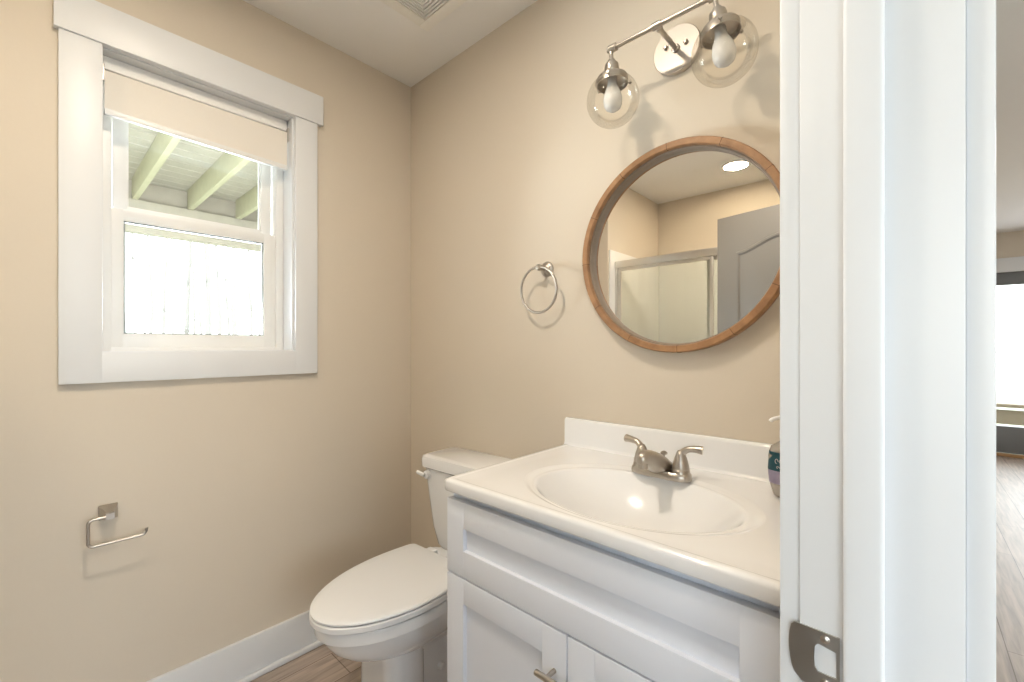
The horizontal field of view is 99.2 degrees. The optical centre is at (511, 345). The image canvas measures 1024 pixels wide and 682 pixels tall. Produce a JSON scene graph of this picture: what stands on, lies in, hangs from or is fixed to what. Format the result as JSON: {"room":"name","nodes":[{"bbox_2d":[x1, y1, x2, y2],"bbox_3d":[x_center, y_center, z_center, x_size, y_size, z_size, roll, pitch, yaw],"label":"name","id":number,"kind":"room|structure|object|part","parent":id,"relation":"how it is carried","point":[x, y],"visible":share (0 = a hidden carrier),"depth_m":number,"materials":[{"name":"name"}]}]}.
{"room":"bathroom","nodes":[
{"label":"bathroom","id":0,"kind":"room"},
{"bbox_2d":[0,0,410,681],"bbox_3d":[-1.376,-0.020,1.224,0.150,2.440,2.680,0,0,42],"label":"wall","id":1,"kind":"structure","parent":0,"point":[252,494],"depth_m":1.46,"materials":[{"name":"beige paint"}]},
{"bbox_2d":[86,502,147,548],"bbox_3d":[-1.170,0.522,1.291,0.062,0.104,0.135,0,0,42],"label":"toilet paper holder","id":2,"kind":"object","parent":1,"relation":"attached to","point":[108,511],"visible":1,"depth_m":1.27,"materials":[{"name":"silver metal"}]},
{"bbox_2d":[53,0,322,384],"bbox_3d":[-1.075,-0.447,1.536,0.174,1.110,0.749,0,0,42],"label":"window","id":3,"kind":"structure","parent":1,"relation":"in","point":[94,346],"depth_m":1.40,"materials":[{"name":"white paint"}]},
{"bbox_3d":[-1.020,-0.945,1.486,0.024,0.115,0.749,0,0,42],"label":"head casing","id":4,"kind":"part","parent":3,"relation":"part of","materials":[{"name":"white paint"}]},
{"bbox_3d":[-1.133,-0.632,1.582,0.021,0.425,0.472,0,0,42],"label":"sash","id":5,"kind":"part","parent":3,"relation":"part of","materials":[{"name":"white plastic"}]},
{"bbox_3d":[-1.119,-0.432,1.569,0.065,0.904,0.535,0,0,42],"label":"frame","id":6,"kind":"part","parent":3,"relation":"part of","materials":[{"name":"white plastic"}]},
{"bbox_3d":[-1.114,-0.216,1.565,0.022,0.447,0.487,0,0,42],"label":"sash","id":7,"kind":"part","parent":3,"relation":"part of","materials":[{"name":"white plastic"}]},
{"bbox_2d":[103,55,288,170],"bbox_3d":[-1.067,-0.784,1.521,0.050,0.198,0.533,0,0,42],"label":"roller shade","id":8,"kind":"object","parent":3,"relation":"attached to","point":[132,94],"visible":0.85,"depth_m":1.48,"materials":[{"name":"fabric"}]},
{"bbox_3d":[-1.070,-0.864,1.524,0.022,0.039,0.529,0,0,42],"label":"head rail","id":9,"kind":"part","parent":8,"relation":"part of","materials":[{"name":"paint"}]},
{"bbox_2d":[146,610,322,681],"bbox_3d":[-1.020,1.125,1.482,0.029,0.150,1.620,0,0,42],"label":"baseboard","id":10,"kind":"structure","parent":1,"relation":"attached to","point":[247,659],"depth_m":1.58,"materials":[{"name":"white paint"}]},
{"bbox_2d":[411,0,779,547],"bbox_3d":[0.172,-0.020,1.557,1.688,2.440,0.100,0,0,42],"label":"wall","id":11,"kind":"structure","parent":0,"point":[515,145],"depth_m":1.53,"materials":[{"name":"beige paint"}]},
{"bbox_2d":[520,261,557,313],"bbox_3d":[0.102,-0.204,1.513,0.165,0.185,0.057,0,0,42],"label":"towel ring","id":12,"kind":"object","parent":11,"relation":"attached to","point":[546,268],"visible":1,"depth_m":1.51,"materials":[{"name":"silver metal"}]},
{"bbox_2d":[564,417,772,481],"bbox_3d":[0.465,0.284,1.203,0.770,0.090,0.024,0,0,42],"label":"backsplash","id":13,"kind":"structure","parent":11,"relation":"attached to","point":[734,457],"depth_m":1.20,"materials":[{"name":"white ceramic"}]},
{"bbox_2d":[596,0,742,112],"bbox_3d":[0.407,-0.748,1.131,0.430,0.282,0.210,0,0,42],"label":"vanity light","id":14,"kind":"object","parent":11,"relation":"attached to","point":[678,48],"visible":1,"depth_m":1.18,"materials":[{"name":"grey metal"}]},
{"bbox_3d":[0.278,-0.696,1.203,0.051,0.096,0.051,0,0,42],"label":"bulb","id":15,"kind":"part","parent":14,"relation":"part of","materials":[{"name":"white glass"}]},
{"bbox_2d":[596,51,630,93],"bbox_3d":[0.270,-0.769,1.204,0.095,0.099,0.095,0,0,42],"label":"socket","id":16,"kind":"object","parent":14,"relation":"attached to","point":[613,76],"depth_m":1.19,"materials":[{"name":"silver metal"}]},
{"bbox_3d":[0.414,-0.824,1.164,0.022,0.022,0.125,0,0,42],"label":"arm","id":17,"kind":"part","parent":14,"relation":"part of","materials":[{"name":"silver metal"}]},
{"bbox_2d":[699,0,742,49],"bbox_3d":[0.479,-0.767,1.013,0.095,0.103,0.095,0,0,42],"label":"socket","id":18,"kind":"object","parent":14,"relation":"attached to","point":[721,24],"depth_m":1.01,"materials":[{"name":"silver metal"}]},
{"bbox_3d":[0.491,-0.698,1.009,0.051,0.097,0.051,0,0,42],"label":"bulb","id":19,"kind":"part","parent":14,"relation":"part of","materials":[{"name":"white glass"}]},
{"bbox_2d":[582,136,779,352],"bbox_3d":[0.449,-0.272,1.205,0.580,0.579,0.042,0,0,42],"label":"round mirror","id":20,"kind":"object","parent":11,"relation":"attached to","point":[681,250],"visible":0.89,"depth_m":1.19,"materials":[{"name":"brown wood"}]},
{"bbox_2d":[243,0,1023,232],"bbox_3d":[2.263,-1.300,1.429,5.250,0.120,9.330,0,0,42],"label":"ceiling","id":21,"kind":"structure","parent":0,"point":[370,32],"depth_m":1.78,"materials":[{"name":"paint"}]},
{"bbox_2d":[380,0,466,31],"bbox_3d":[-0.320,-1.233,1.499,0.290,0.012,0.290,0,0,42],"label":"ceiling vent","id":22,"kind":"object","parent":21,"relation":"in","point":[426,14],"visible":1,"depth_m":1.59,"materials":[{"name":"white plastic"}]},
{"bbox_2d":[250,456,1023,681],"bbox_3d":[2.282,1.250,1.412,5.000,0.100,9.130,0,0,42],"label":"floor","id":23,"kind":"structure","parent":0,"point":[319,664],"depth_m":1.98,"materials":[{"name":"brown wood"}]},
{"bbox_2d":[309,447,510,681],"bbox_3d":[-0.327,0.811,1.467,0.360,0.778,0.691,0,0,39],"label":"toilet","id":24,"kind":"object","parent":23,"relation":"on","point":[387,613],"visible":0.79,"depth_m":1.33,"materials":[{"name":"white ceramic"}]},
{"bbox_3d":[-0.398,0.771,1.381,0.360,0.020,0.469,0,0,39],"label":"seat","id":25,"kind":"part","parent":24,"relation":"part of","materials":[{"name":"white plastic"}]},
{"bbox_3d":[-0.398,0.752,1.381,0.359,0.014,0.465,0,0,39],"label":"lid","id":26,"kind":"part","parent":24,"relation":"part of","materials":[{"name":"white plastic"}]},
{"bbox_3d":[-0.368,0.879,1.417,0.356,0.192,0.537,0,0,39],"label":"bowl","id":27,"kind":"part","parent":24,"relation":"part of","materials":[{"name":"white ceramic"}]},
{"bbox_3d":[-0.351,0.491,1.678,0.040,0.022,0.016,0,0,29],"label":"lever arm","id":28,"kind":"part","parent":24,"relation":"part of","materials":[{"name":"white plastic"}]},
{"bbox_3d":[-0.329,0.495,1.678,0.034,0.034,0.017,0,0,39],"label":"flush lever","id":29,"kind":"part","parent":24,"relation":"part of","materials":[{"name":"white plastic"}]},
{"bbox_3d":[-0.166,0.629,1.663,0.340,0.314,0.171,0,0,39],"label":"tank","id":30,"kind":"part","parent":24,"relation":"part of","materials":[{"name":"white ceramic"}]},
{"bbox_3d":[-0.168,0.448,1.661,0.356,0.051,0.189,0,0,39],"label":"tank lid","id":31,"kind":"part","parent":24,"relation":"part of","materials":[{"name":"white ceramic"}]},
{"bbox_2d":[447,493,779,681],"bbox_3d":[0.262,0.782,1.011,0.729,0.836,0.526,0,0,42],"label":"vanity cabinet","id":32,"kind":"object","parent":23,"relation":"on","point":[528,600],"visible":0.83,"depth_m":0.83,"materials":[{"name":"white paint"}]},
{"bbox_3d":[-0.023,0.829,0.972,0.362,0.533,0.018,0,0,42],"label":"door","id":33,"kind":"part","parent":32,"relation":"part of","materials":[{"name":"white paint"}]},
{"bbox_3d":[0.073,0.643,0.851,0.052,0.012,0.035,0,0,42],"label":"knob","id":34,"kind":"part","parent":32,"relation":"part of","materials":[{"name":"silver metal"}]},
{"bbox_3d":[0.248,0.829,0.726,0.364,0.533,0.018,0,0,42],"label":"door","id":35,"kind":"part","parent":32,"relation":"part of","materials":[{"name":"white paint"}]},
{"bbox_2d":[445,417,779,606],"bbox_3d":[0.293,0.345,1.016,0.771,0.213,0.533,0,0,42],"label":"sink","id":36,"kind":"object","parent":32,"relation":"in","point":[720,527],"visible":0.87,"depth_m":1.04,"materials":[{"name":"white ceramic"}]},
{"bbox_2d":[524,464,765,535],"bbox_3d":[0.267,0.390,0.983,0.536,0.124,0.392,0,0,42],"label":"basin","id":37,"kind":"object","parent":36,"relation":"in","point":[613,496],"depth_m":1.06,"materials":[{"name":"white ceramic"}]},
{"bbox_2d":[624,434,703,482],"bbox_3d":[0.349,0.283,1.075,0.204,0.090,0.146,0,0,42],"label":"faucet","id":38,"kind":"object","parent":36,"relation":"on","point":[646,462],"visible":1,"depth_m":1.06,"materials":[{"name":"silver metal"}]},
{"bbox_3d":[0.328,0.259,1.156,0.023,0.041,0.061,0,0,-36],"label":"lever","id":39,"kind":"part","parent":38,"relation":"part of","materials":[{"name":"silver metal"}]},
{"bbox_3d":[0.340,0.285,1.140,0.043,0.061,0.043,0,0,42],"label":"handle","id":40,"kind":"part","parent":38,"relation":"part of","materials":[{"name":"silver metal"}]},
{"bbox_3d":[0.349,0.283,1.075,0.060,0.070,0.146,0,0,42],"label":"spout","id":41,"kind":"part","parent":38,"relation":"part of","materials":[{"name":"silver metal"}]},
{"bbox_3d":[0.415,0.285,1.071,0.043,0.061,0.043,0,0,42],"label":"handle","id":42,"kind":"part","parent":38,"relation":"part of","materials":[{"name":"silver metal"}]},
{"bbox_3d":[0.432,0.260,1.061,0.061,0.039,0.023,0,0,31],"label":"lever","id":43,"kind":"part","parent":38,"relation":"part of","materials":[{"name":"silver metal"}]},
{"bbox_2d":[768,416,779,497],"bbox_3d":[0.594,0.238,0.940,0.074,0.178,0.048,0,0,42],"label":"soap bottle","id":44,"kind":"object","parent":36,"relation":"on","point":[774,452],"visible":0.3,"depth_m":0.94,"materials":[{"name":"beige"}]},
{"bbox_2d":[996,230,1023,258],"bbox_3d":[6.024,-0.020,4.258,3.312,2.440,0.120,0,0,42],"label":"wall","id":45,"kind":"structure","parent":0,"point":[1008,244],"depth_m":4.73,"materials":[{"name":"beige paint"}]},
{"bbox_2d":[996,271,1023,458],"bbox_3d":[5.857,0.195,4.363,1.900,2.010,0.150,0,0,42],"label":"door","id":46,"kind":"structure","parent":45,"relation":"in","point":[1009,439],"depth_m":4.74,"materials":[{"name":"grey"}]},
{"bbox_2d":[996,256,1023,272],"bbox_3d":[5.834,0.120,4.338,2.100,2.160,0.018,0,0,42],"label":"trim","id":47,"kind":"structure","parent":45,"relation":"attached to","point":[1012,264],"depth_m":4.72,"materials":[{"name":"white paint"}]},
{"bbox_3d":[1.723,-0.020,1.921,0.112,2.440,9.130,0,0,42],"label":"wall","id":48,"kind":"structure","parent":0,"visible":0},
{"bbox_2d":[780,0,799,681],"bbox_3d":[-0.011,0.135,0.118,0.018,2.130,1.000,0,0,42],"label":"trim","id":49,"kind":"structure","parent":48,"relation":"attached to","point":[789,9],"depth_m":0.43,"materials":[{"name":"white paint"}]},
{"bbox_2d":[789,621,839,681],"bbox_3d":[0.286,0.295,0.414,0.005,0.055,0.041,0,0,-44],"label":"strike plate","id":50,"kind":"object","parent":48,"relation":"attached to","point":[803,639],"visible":1,"depth_m":0.42,"materials":[{"name":"silver metal"}]},
{"bbox_2d":[843,0,884,681],"bbox_3d":[0.038,0.185,0.087,0.028,2.030,0.820,0,0,42],"label":"trim","id":51,"kind":"structure","parent":48,"relation":"attached to","point":[863,20],"depth_m":0.38,"materials":[{"name":"white paint"}]},
{"bbox_2d":[800,0,965,681],"bbox_3d":[0.044,0.175,0.082,0.112,2.050,0.860,0,0,42],"label":"door frame","id":52,"kind":"structure","parent":48,"relation":"attached to","point":[925,40],"depth_m":0.37,"materials":[{"name":"white paint"}]},
{"bbox_2d":[966,0,995,681],"bbox_3d":[0.085,0.135,0.031,0.017,2.130,1.000,0,0,42],"label":"trim","id":53,"kind":"structure","parent":48,"relation":"attached to","point":[980,14],"depth_m":0.34,"materials":[{"name":"white paint"}]},
{"label":"outside","id":54,"kind":"structure","parent":0,"visible":0},
{"bbox_2d":[996,358,1023,454],"bbox_3d":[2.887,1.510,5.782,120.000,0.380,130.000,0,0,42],"label":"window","id":55,"kind":"structure","parent":54,"point":[1009,371],"depth_m":15.76,"materials":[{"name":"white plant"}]},
{"bbox_2d":[111,117,260,251],"bbox_3d":[-1.902,-0.095,3.180,3.276,2.830,8.700,0,0,42],"label":"porch ceiling","id":56,"kind":"structure","parent":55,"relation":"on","point":[169,174],"depth_m":3.83,"materials":[{"name":"white wood"}]},
{"bbox_2d":[177,242,199,333],"bbox_3d":[-10.846,-5.193,14.992,1.046,13.101,0.802,0,0,-9],"label":"tree","id":57,"kind":"object","parent":55,"relation":"on","point":[186,330],"visible":0.48,"depth_m":14.86,"materials":[{"name":"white plant"}]},
{"bbox_2d":[203,244,211,333],"bbox_3d":[-10.807,-5.184,15.093,1.046,13.086,0.721,0,0,42],"label":"tree","id":58,"kind":"object","parent":55,"relation":"on","point":[208,314],"visible":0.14,"depth_m":15.03,"materials":[{"name":"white plant"}]},
{"bbox_2d":[259,313,260,334],"bbox_3d":[-15.475,-3.815,27.250,0.952,10.337,0.576,0,0,-4],"label":"tree","id":59,"kind":"object","parent":55,"relation":"on","point":[260,313],"visible":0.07,"depth_m":27.19,"materials":[{"name":"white plant"}]},
{"bbox_2d":[996,403,1023,425],"bbox_3d":[7.692,1.067,5.483,5.500,0.505,0.180,0,0,42],"label":"deck railing","id":60,"kind":"object","parent":55,"relation":"on","point":[1011,417],"visible":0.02,"depth_m":6.08,"materials":[{"name":"brown wood"}]},
{"bbox_3d":[7.679,0.838,5.468,5.500,0.045,0.140,0,0,42],"label":"rail","id":61,"kind":"part","parent":60,"relation":"part of","materials":[{"name":"white wood"}]}
]}

